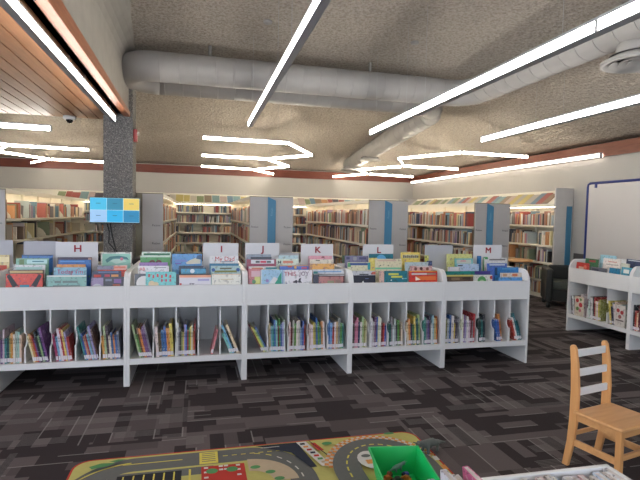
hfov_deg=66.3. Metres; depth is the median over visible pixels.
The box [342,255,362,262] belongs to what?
book
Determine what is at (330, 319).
book
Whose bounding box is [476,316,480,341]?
book
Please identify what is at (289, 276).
picture
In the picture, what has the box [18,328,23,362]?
book
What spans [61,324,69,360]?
book
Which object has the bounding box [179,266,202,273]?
book
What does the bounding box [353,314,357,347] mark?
book
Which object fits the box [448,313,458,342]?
book
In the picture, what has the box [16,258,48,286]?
book
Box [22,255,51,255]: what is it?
picture
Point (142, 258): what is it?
picture
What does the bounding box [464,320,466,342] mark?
book
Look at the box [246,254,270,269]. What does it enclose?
book
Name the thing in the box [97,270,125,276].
book
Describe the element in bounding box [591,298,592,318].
book
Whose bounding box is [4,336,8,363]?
book
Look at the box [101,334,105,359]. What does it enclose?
book
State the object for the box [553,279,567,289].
seat cushion
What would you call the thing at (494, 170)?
diffuser
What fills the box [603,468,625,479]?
book
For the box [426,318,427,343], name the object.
book
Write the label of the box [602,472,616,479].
book
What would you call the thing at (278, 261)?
book
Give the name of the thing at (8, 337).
book
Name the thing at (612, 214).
whiteboard
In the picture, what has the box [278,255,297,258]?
book
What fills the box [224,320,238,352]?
book
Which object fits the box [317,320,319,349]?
book
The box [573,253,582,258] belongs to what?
baseboard
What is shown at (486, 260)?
book
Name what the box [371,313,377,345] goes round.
book
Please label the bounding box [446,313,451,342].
book
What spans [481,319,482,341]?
book
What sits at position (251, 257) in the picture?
book
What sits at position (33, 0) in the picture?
trim
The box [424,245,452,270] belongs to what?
sign
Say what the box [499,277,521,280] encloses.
book
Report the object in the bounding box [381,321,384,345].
book
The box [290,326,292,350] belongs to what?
book
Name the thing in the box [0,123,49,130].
diffuser
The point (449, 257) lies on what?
book
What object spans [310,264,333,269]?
book
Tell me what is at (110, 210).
television
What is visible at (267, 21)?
disc
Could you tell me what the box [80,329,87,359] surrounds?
book
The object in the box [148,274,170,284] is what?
picture
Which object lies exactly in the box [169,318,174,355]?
book
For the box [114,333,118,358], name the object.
book
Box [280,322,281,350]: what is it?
book
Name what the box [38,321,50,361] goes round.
book
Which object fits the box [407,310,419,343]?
book
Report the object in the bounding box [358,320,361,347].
book
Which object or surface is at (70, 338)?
book
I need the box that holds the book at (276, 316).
[275,314,280,350]
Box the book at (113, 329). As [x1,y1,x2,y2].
[110,327,115,358]
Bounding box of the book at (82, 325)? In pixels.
[77,320,86,359]
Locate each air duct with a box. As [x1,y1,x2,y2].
[122,19,639,105]
[160,82,441,171]
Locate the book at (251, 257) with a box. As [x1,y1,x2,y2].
[251,257,271,258]
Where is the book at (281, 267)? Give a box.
[279,265,308,269]
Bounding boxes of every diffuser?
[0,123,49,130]
[0,151,48,159]
[6,0,82,84]
[83,79,114,119]
[202,154,263,159]
[203,136,286,143]
[248,63,279,125]
[253,166,285,170]
[265,155,308,159]
[270,160,288,166]
[281,0,319,67]
[289,142,311,155]
[333,174,363,176]
[358,166,400,170]
[370,111,408,133]
[370,173,412,177]
[398,151,460,159]
[406,165,457,169]
[410,21,594,115]
[411,176,448,182]
[450,168,505,177]
[463,151,527,157]
[481,122,540,141]
[507,154,599,169]
[542,95,639,126]
[598,0,639,29]
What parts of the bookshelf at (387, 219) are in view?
shelf, shelf, panel, panel, frame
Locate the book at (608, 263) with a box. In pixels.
[602,258,621,272]
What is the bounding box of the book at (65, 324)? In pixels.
[58,322,67,360]
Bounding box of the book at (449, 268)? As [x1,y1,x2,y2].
[448,267,459,270]
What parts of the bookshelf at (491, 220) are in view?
shelf, panel, shelf, frame, panel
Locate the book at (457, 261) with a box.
[454,258,472,266]
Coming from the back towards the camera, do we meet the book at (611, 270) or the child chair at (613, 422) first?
the book at (611, 270)
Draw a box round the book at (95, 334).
[90,324,99,358]
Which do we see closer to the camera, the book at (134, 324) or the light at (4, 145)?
the book at (134, 324)
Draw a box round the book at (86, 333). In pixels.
[84,333,91,359]
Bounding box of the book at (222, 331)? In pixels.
[221,329,231,352]
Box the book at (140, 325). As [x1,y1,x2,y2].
[138,323,146,356]
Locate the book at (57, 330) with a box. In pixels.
[56,322,65,360]
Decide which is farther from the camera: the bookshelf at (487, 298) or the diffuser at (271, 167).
the diffuser at (271, 167)
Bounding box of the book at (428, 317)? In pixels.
[424,313,430,343]
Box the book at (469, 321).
[468,321,470,341]
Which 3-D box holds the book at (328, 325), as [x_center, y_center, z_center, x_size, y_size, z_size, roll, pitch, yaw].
[0.060,0.893,4.766,0.018,0.271,0.231,1,3,-14]
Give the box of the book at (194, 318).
[194,318,194,354]
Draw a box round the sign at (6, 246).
[0,240,12,267]
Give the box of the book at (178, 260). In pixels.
[172,254,201,273]
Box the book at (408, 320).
[406,318,410,344]
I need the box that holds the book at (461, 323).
[459,314,463,342]
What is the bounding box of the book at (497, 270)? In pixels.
[494,267,517,280]
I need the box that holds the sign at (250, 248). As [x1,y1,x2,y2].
[245,243,278,268]
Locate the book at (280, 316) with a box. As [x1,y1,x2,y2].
[279,315,284,350]
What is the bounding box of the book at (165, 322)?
[163,321,167,356]
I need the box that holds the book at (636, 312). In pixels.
[634,311,638,330]
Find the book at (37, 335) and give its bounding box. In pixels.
[37,335,44,361]
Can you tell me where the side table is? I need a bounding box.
[508,257,532,266]
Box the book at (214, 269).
[211,266,239,284]
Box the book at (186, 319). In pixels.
[185,319,187,355]
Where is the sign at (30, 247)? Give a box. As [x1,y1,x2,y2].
[24,241,57,274]
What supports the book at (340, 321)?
on the bookshelf at (321, 300)
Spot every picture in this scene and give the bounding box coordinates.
[10,271,42,272]
[16,267,41,269]
[19,259,46,264]
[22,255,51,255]
[105,279,120,285]
[140,256,169,261]
[144,253,169,254]
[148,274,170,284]
[175,255,201,263]
[212,268,239,272]
[212,274,240,279]
[251,260,273,263]
[251,271,260,283]
[252,267,276,268]
[283,270,301,283]
[313,271,344,274]
[346,257,365,259]
[375,260,401,268]
[377,255,385,258]
[388,273,406,280]
[403,255,418,257]
[414,266,428,270]
[457,260,470,263]
[475,271,489,274]
[478,276,491,280]
[495,267,515,274]
[576,298,581,311]
[616,308,623,321]
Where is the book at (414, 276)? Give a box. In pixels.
[409,271,436,281]
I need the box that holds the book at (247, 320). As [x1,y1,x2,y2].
[247,320,262,351]
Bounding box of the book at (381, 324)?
[381,324,382,345]
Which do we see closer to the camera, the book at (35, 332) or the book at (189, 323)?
the book at (35, 332)
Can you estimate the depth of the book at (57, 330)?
4.09 m
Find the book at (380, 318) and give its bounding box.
[379,318,380,345]
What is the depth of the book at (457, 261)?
5.21 m
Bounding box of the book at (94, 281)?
[91,278,102,285]
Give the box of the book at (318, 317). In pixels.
[318,317,324,348]
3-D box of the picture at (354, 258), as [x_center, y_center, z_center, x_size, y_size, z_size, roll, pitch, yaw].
[0.368,0.189,4.981,0.210,0.036,0.001,1,-1,-14]
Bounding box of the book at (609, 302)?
[608,300,625,323]
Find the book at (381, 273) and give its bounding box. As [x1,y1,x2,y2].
[379,271,383,282]
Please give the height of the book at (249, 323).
0.235 m
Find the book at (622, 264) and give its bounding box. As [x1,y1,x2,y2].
[620,263,629,274]
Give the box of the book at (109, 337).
[108,334,111,358]
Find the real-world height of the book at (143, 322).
0.274 m
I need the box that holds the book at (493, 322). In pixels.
[491,318,498,340]
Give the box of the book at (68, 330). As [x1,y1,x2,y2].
[63,326,71,360]
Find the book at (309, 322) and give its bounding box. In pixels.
[309,322,312,349]
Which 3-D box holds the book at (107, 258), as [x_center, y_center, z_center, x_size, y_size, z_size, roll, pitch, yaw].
[-1.921,0.251,4.618,0.269,0.273,0.030,1,3,-14]
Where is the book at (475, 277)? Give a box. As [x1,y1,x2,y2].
[473,275,491,280]
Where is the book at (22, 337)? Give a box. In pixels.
[19,332,25,362]
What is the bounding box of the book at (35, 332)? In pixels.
[33,330,42,361]
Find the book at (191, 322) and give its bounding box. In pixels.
[190,322,191,354]
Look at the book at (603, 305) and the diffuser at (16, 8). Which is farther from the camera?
the book at (603, 305)
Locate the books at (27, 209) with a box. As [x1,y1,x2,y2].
[6,191,554,292]
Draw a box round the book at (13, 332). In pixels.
[10,327,19,363]
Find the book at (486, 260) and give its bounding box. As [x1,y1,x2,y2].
[484,258,506,270]
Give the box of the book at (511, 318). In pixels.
[508,317,517,339]
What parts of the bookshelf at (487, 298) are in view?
panel, panel, panel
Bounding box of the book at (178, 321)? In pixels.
[177,317,179,355]
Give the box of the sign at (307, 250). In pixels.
[301,244,332,264]
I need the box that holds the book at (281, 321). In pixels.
[279,317,283,350]
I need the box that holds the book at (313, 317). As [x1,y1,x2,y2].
[310,313,317,348]
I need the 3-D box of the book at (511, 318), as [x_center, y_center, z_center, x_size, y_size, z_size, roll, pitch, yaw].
[2.017,0.926,5.239,0.091,0.240,0.209,1,3,-14]
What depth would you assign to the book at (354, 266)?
4.88 m
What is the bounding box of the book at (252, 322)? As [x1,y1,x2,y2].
[252,322,266,350]
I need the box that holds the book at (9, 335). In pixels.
[9,335,10,363]
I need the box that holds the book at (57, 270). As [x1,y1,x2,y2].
[54,267,86,274]
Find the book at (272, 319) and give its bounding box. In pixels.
[270,314,275,350]
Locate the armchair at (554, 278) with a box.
[541,264,568,307]
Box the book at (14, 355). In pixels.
[13,334,15,363]
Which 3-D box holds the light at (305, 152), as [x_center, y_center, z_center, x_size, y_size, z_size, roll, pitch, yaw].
[-1.014,-2.277,11.478,1.766,0.955,6.918,1,3,0]
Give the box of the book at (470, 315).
[463,310,474,341]
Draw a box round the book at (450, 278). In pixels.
[446,275,472,281]
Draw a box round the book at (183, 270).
[181,268,205,273]
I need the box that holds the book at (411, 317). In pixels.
[407,313,415,344]
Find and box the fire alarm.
[133,129,138,142]
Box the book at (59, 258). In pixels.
[58,257,91,274]
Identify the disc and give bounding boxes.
[263,19,271,24]
[411,40,418,44]
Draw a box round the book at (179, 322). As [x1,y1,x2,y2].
[178,322,180,355]
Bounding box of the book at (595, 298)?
[594,297,606,319]
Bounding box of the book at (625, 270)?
[621,267,632,275]
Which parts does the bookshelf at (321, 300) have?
panel, panel, panel, panel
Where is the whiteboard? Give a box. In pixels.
[583,178,639,259]
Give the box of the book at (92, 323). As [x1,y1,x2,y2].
[87,320,96,359]
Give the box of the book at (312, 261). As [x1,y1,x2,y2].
[310,259,332,263]
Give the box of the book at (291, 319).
[289,316,293,349]
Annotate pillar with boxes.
[103,89,135,263]
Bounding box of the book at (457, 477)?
[452,474,462,479]
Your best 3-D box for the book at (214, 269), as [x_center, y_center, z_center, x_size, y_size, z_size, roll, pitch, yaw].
[-0.862,0.380,4.476,0.264,0.288,0.031,1,3,-14]
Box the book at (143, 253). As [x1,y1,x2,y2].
[142,252,170,271]
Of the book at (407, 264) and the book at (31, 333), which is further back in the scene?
the book at (407, 264)
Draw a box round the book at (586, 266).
[576,262,589,269]
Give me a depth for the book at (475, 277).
5.05 m
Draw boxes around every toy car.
[383,474,392,479]
[392,476,402,479]
[401,474,411,479]
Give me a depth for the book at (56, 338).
4.09 m
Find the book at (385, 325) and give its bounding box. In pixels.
[384,325,385,345]
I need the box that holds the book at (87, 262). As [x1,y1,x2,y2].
[59,260,90,285]
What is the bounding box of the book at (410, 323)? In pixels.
[410,323,412,344]
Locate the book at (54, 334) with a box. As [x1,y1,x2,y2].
[52,331,58,361]
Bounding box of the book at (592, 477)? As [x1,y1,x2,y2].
[589,475,599,479]
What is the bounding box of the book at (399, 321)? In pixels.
[399,321,402,345]
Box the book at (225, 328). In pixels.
[223,323,235,352]
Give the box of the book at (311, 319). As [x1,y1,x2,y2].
[311,319,315,348]
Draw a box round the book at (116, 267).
[112,265,126,270]
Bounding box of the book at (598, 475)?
[592,472,609,479]
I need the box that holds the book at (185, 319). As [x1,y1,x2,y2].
[184,319,185,354]
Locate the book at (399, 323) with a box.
[399,323,400,344]
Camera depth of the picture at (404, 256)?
5.09 m
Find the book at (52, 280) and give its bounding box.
[46,275,86,286]
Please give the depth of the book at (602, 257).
6.54 m
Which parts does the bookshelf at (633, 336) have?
panel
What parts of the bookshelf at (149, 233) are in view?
frame, panel, shelf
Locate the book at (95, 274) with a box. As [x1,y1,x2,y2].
[92,271,120,277]
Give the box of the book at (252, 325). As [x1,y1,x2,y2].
[252,325,265,351]
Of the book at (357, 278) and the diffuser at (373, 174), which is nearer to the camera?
the book at (357, 278)
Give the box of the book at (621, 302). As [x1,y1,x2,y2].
[615,301,627,304]
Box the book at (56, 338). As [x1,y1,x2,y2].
[55,335,61,360]
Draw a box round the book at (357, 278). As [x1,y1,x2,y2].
[353,275,374,282]
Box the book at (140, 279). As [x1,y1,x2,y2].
[135,274,145,285]
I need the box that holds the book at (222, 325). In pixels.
[221,319,233,352]
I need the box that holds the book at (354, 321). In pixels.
[353,319,356,347]
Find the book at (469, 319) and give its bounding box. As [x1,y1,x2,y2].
[469,319,471,341]
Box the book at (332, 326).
[332,326,333,348]
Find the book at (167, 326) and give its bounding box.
[166,323,170,355]
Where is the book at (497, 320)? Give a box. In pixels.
[494,318,500,340]
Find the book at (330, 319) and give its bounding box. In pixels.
[329,318,335,348]
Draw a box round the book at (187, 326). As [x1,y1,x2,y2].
[187,326,188,354]
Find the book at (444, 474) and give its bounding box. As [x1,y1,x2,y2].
[440,469,455,479]
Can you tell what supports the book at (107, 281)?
in the bookcase at (30, 308)
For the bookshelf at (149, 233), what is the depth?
7.58 m
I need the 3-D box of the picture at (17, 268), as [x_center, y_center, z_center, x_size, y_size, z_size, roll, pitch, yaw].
[-2.461,0.247,4.145,0.198,0.036,0.001,1,-1,-14]
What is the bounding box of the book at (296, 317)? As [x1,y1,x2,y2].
[294,316,300,349]
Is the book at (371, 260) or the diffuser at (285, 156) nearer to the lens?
the book at (371, 260)
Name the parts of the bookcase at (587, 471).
panel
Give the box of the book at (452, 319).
[447,313,453,342]
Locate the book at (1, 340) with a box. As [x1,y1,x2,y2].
[0,338,2,363]
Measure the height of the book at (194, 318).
0.280 m
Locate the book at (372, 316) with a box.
[371,314,376,346]
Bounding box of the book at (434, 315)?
[434,315,436,343]
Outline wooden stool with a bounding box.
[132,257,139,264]
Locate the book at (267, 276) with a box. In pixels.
[261,270,282,283]
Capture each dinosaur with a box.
[389,461,406,472]
[413,438,444,454]
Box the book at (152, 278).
[146,272,175,285]
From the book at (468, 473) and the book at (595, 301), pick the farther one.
the book at (595, 301)
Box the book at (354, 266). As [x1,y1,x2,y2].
[347,262,369,270]
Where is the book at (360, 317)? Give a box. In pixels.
[354,312,363,346]
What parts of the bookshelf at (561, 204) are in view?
shelf, shelf, shelf, panel, shelf, panel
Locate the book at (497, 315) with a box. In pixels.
[495,312,501,339]
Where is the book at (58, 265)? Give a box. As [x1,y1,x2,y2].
[57,264,85,266]
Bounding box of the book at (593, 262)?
[585,258,598,269]
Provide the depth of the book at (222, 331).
4.42 m
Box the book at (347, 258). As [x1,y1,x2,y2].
[345,256,367,267]
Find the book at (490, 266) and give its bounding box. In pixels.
[487,263,506,280]
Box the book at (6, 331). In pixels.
[2,323,14,363]
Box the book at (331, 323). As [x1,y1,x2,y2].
[330,321,332,348]
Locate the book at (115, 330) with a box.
[112,330,116,358]
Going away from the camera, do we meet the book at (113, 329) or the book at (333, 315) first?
the book at (113, 329)
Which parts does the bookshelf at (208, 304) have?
panel, panel, panel, panel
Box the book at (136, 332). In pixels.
[135,332,142,357]
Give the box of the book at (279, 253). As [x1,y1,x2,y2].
[279,253,298,258]
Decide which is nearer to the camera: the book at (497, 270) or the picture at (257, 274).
the picture at (257, 274)
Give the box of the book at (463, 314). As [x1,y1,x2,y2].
[463,314,464,341]
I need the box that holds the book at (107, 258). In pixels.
[101,252,131,269]
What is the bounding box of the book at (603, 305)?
[599,299,608,320]
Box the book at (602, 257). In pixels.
[599,255,616,267]
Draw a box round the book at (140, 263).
[139,262,167,265]
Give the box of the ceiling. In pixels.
[0,0,639,176]
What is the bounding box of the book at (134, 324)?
[131,318,140,357]
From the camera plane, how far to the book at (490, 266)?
5.21 m
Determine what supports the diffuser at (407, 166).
attached to the linear light at (407, 166)
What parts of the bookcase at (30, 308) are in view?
panel, panel, panel, panel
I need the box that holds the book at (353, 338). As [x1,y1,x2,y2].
[352,323,354,347]
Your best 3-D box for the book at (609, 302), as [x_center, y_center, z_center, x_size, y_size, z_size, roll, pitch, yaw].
[3.707,0.897,6.098,0.242,0.285,0.066,1,3,-14]
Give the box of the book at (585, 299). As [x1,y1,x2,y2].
[583,298,588,316]
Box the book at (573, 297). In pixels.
[572,296,574,313]
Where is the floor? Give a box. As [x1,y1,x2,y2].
[0,295,639,479]
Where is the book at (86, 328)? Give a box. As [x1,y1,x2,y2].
[86,328,94,359]
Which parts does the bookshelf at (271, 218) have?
shelf, shelf, panel, frame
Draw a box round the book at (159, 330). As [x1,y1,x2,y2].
[158,329,161,356]
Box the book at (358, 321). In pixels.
[358,321,359,347]
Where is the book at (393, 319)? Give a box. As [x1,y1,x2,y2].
[392,317,395,345]
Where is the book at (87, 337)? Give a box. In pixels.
[86,333,93,359]
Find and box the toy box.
[368,445,439,479]
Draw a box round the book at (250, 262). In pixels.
[247,259,275,283]
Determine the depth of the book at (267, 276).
4.51 m
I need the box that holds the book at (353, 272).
[352,271,374,274]
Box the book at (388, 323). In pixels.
[387,322,390,345]
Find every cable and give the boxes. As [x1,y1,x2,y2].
[106,223,114,251]
[110,224,116,251]
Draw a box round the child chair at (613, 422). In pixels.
[562,340,639,473]
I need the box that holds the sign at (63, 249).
[56,242,97,277]
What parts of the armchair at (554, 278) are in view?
arm, backrest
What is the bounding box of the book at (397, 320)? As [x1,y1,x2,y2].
[393,317,398,345]
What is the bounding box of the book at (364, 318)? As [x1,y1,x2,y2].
[363,318,365,346]
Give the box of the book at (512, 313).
[510,312,519,339]
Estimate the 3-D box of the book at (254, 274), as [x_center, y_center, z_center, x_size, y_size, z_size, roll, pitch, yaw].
[-0.596,0.402,4.502,0.119,0.274,0.030,1,3,-14]
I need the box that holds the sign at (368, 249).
[363,244,392,261]
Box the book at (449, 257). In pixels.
[446,254,471,270]
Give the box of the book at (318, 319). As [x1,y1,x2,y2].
[317,317,322,348]
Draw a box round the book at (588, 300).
[588,300,589,317]
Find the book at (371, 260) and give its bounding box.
[369,258,376,270]
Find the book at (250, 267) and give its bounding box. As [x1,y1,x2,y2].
[249,266,276,269]
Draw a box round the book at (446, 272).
[445,271,489,274]
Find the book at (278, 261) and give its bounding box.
[276,259,298,269]
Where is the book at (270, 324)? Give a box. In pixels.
[270,324,272,350]
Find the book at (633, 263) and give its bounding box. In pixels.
[626,259,639,267]
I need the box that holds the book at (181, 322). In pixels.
[180,322,181,355]
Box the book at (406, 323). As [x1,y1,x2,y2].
[404,321,408,344]
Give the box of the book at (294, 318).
[292,317,297,349]
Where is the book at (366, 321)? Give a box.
[365,321,366,346]
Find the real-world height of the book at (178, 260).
0.334 m
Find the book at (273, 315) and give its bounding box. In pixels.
[273,315,277,350]
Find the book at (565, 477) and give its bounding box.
[562,476,573,479]
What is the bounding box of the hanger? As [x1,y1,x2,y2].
[208,45,211,55]
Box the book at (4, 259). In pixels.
[0,255,9,269]
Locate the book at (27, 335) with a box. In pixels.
[26,335,34,361]
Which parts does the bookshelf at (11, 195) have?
panel, frame, panel, shelf, shelf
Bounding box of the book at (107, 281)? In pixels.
[103,277,123,285]
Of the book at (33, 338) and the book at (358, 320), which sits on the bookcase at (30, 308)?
the book at (33, 338)
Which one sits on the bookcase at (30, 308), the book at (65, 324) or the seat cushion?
the book at (65, 324)
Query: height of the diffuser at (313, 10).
0.069 m
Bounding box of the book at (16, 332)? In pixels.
[15,326,23,362]
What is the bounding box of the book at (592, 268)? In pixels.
[591,267,606,272]
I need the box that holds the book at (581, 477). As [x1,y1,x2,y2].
[577,474,589,479]
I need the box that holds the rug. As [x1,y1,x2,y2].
[66,432,454,479]
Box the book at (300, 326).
[300,326,301,349]
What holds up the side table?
on the floor
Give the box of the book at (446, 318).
[446,318,448,342]
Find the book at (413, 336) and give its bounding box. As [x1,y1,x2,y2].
[411,323,414,344]
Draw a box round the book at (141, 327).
[140,327,148,356]
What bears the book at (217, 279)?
in the bookshelf at (208, 304)
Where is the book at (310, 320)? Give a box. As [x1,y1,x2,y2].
[309,318,314,349]
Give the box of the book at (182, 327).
[181,327,182,355]
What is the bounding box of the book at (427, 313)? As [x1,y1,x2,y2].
[424,311,433,343]
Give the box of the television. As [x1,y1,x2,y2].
[89,197,139,223]
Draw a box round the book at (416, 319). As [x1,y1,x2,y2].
[415,317,418,344]
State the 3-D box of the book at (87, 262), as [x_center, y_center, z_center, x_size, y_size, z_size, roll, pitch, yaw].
[-2.154,0.320,4.307,0.260,0.290,0.031,1,3,-14]
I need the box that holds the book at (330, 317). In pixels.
[330,317,337,348]
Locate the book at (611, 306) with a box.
[611,306,613,324]
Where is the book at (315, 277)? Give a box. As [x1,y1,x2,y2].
[313,275,318,282]
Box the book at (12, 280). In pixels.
[6,274,42,286]
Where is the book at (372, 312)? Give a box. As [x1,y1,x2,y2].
[372,312,379,346]
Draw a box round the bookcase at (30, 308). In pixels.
[0,261,139,391]
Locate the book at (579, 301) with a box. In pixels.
[574,296,583,316]
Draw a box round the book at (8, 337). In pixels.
[7,337,8,363]
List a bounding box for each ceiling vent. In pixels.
[341,166,356,170]
[359,156,380,161]
[600,38,639,73]
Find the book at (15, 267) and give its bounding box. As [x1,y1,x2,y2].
[13,265,45,286]
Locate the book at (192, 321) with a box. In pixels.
[191,321,192,354]
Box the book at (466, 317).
[465,315,468,342]
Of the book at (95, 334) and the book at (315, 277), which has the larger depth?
the book at (315, 277)
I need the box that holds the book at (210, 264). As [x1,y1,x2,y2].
[209,263,238,273]
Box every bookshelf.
[0,188,85,263]
[5,188,403,263]
[127,263,244,386]
[136,192,176,256]
[230,196,292,261]
[238,261,350,379]
[305,200,407,258]
[333,263,444,372]
[407,188,573,297]
[407,203,509,265]
[433,266,529,367]
[566,259,639,348]
[627,267,639,349]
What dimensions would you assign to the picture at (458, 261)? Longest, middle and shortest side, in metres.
0.170 x 0.040 x 0.001 m
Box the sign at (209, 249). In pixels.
[203,243,237,273]
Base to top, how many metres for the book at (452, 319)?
0.277 m
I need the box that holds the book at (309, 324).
[308,323,310,349]
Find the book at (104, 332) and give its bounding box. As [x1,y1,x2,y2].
[103,321,108,358]
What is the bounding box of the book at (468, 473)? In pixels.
[462,465,481,479]
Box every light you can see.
[0,0,115,121]
[0,113,49,163]
[0,115,51,131]
[11,143,89,151]
[51,158,102,162]
[201,165,251,170]
[202,129,264,160]
[203,105,312,174]
[248,0,330,127]
[332,116,527,177]
[369,0,639,135]
[369,170,413,177]
[405,146,458,170]
[411,152,602,183]
[480,79,639,142]
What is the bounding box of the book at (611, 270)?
[609,268,620,273]
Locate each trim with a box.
[0,158,411,182]
[30,0,120,113]
[34,0,129,116]
[412,137,639,180]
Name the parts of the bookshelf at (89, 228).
shelf, shelf, shelf, panel, shelf, shelf, shelf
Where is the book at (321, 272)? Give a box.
[312,269,344,282]
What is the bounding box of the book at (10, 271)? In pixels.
[9,270,43,286]
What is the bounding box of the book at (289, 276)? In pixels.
[283,270,311,283]
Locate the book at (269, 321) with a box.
[269,321,273,350]
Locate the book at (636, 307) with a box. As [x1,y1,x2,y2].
[633,305,639,329]
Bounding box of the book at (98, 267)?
[97,266,113,269]
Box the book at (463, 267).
[458,264,478,270]
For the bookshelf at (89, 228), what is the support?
on the floor
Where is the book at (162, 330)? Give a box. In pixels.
[161,325,164,356]
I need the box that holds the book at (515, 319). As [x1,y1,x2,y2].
[515,319,521,339]
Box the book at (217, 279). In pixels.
[212,274,240,284]
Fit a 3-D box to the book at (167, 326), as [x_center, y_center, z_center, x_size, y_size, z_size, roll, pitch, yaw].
[-1.354,0.890,4.394,0.043,0.252,0.214,1,3,-14]
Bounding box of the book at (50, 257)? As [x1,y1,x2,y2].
[22,255,52,274]
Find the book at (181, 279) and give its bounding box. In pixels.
[176,274,210,284]
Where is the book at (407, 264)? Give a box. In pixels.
[405,262,427,281]
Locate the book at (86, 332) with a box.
[83,332,90,359]
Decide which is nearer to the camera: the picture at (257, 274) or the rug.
the rug
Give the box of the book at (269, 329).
[268,322,270,351]
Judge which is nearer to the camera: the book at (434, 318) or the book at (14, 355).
the book at (14, 355)
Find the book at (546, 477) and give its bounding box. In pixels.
[543,475,555,479]
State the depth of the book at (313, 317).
4.62 m
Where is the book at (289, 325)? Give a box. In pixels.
[288,320,290,350]
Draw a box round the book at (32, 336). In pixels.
[31,334,38,361]
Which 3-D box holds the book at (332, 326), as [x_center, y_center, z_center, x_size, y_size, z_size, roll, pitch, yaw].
[0.105,0.926,4.742,0.017,0.208,0.178,1,3,-14]
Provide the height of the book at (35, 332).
0.257 m
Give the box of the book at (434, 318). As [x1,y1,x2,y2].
[434,318,435,343]
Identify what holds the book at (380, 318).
on the bookshelf at (384, 299)
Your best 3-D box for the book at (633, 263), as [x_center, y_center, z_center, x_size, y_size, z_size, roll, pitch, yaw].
[3.894,0.369,6.064,0.033,0.250,0.260,1,3,-14]
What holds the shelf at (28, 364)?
attached to the bookcase at (30, 308)
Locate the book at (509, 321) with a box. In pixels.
[507,319,515,339]
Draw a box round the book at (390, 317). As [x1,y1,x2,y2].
[388,315,392,345]
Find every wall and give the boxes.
[0,157,412,200]
[27,0,134,112]
[413,152,639,261]
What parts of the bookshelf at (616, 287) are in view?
panel, panel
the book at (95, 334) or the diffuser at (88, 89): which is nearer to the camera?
the book at (95, 334)
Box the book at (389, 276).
[384,271,406,281]
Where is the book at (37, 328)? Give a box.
[37,328,46,361]
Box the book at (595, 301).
[595,301,598,319]
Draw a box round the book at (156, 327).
[154,321,159,356]
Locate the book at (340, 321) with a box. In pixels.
[340,321,343,347]
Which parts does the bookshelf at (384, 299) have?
panel, panel, panel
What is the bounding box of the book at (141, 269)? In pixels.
[138,266,168,273]
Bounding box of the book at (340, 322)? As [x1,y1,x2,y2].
[340,322,341,347]
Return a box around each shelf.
[0,353,122,370]
[130,338,240,364]
[247,337,346,358]
[352,343,440,353]
[445,338,525,348]
[568,313,625,332]
[630,330,639,336]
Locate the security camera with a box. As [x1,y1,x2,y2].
[63,115,75,122]
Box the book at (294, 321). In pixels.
[294,321,295,349]
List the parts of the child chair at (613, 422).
post, rail, post, seat, leg, rail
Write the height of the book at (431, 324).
0.203 m
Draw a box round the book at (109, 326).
[105,320,112,358]
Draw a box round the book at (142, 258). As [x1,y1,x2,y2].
[140,256,169,271]
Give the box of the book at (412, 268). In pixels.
[410,266,431,270]
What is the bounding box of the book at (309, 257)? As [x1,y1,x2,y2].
[308,256,331,269]
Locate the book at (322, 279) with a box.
[318,276,344,282]
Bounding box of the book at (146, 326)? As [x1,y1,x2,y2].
[143,318,152,356]
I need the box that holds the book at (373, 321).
[372,321,374,346]
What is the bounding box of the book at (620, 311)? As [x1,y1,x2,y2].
[614,304,625,327]
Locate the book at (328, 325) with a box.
[327,320,329,348]
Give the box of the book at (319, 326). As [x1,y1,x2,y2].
[319,326,320,348]
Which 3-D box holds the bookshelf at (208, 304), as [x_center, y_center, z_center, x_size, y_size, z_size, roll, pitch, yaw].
[-1.310,0.734,4.884,1.000,1.000,1.200,1,3,-14]
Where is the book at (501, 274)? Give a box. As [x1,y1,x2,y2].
[500,273,521,276]
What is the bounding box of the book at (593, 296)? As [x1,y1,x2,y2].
[593,296,606,318]
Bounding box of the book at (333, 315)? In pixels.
[331,313,339,348]
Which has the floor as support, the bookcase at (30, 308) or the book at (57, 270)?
the bookcase at (30, 308)
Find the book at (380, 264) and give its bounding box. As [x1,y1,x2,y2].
[375,259,401,282]
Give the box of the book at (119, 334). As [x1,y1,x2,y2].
[116,326,122,358]
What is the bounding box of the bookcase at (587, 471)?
[481,464,631,479]
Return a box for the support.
[38,227,45,235]
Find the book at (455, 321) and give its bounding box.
[454,319,456,342]
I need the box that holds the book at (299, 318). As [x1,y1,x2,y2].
[298,317,303,349]
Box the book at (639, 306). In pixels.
[638,306,639,331]
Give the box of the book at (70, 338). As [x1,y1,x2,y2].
[66,332,74,360]
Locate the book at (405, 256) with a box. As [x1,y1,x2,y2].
[401,252,419,270]
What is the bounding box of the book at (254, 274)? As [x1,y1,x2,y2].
[249,269,261,283]
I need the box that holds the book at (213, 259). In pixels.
[210,256,237,262]
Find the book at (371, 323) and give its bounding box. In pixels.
[369,318,372,346]
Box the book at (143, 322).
[141,322,150,356]
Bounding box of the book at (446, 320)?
[445,320,447,342]
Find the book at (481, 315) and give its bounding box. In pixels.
[479,312,484,341]
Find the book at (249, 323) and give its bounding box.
[249,323,264,351]
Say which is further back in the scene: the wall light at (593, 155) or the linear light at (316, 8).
the wall light at (593, 155)
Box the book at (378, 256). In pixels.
[369,254,392,258]
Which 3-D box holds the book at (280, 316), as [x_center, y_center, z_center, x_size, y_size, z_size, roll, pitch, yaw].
[-0.359,0.879,4.661,0.022,0.291,0.248,1,3,-14]
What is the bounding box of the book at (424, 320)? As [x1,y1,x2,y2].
[422,316,425,344]
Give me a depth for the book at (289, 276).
4.58 m
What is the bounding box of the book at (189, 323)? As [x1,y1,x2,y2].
[189,323,189,354]
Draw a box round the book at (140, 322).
[136,322,144,356]
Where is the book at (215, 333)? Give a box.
[210,324,217,353]
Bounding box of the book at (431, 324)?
[431,324,432,343]
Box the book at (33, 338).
[33,338,40,361]
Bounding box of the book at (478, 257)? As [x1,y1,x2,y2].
[477,256,480,270]
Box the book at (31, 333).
[28,329,36,361]
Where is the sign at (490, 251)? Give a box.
[473,245,501,270]

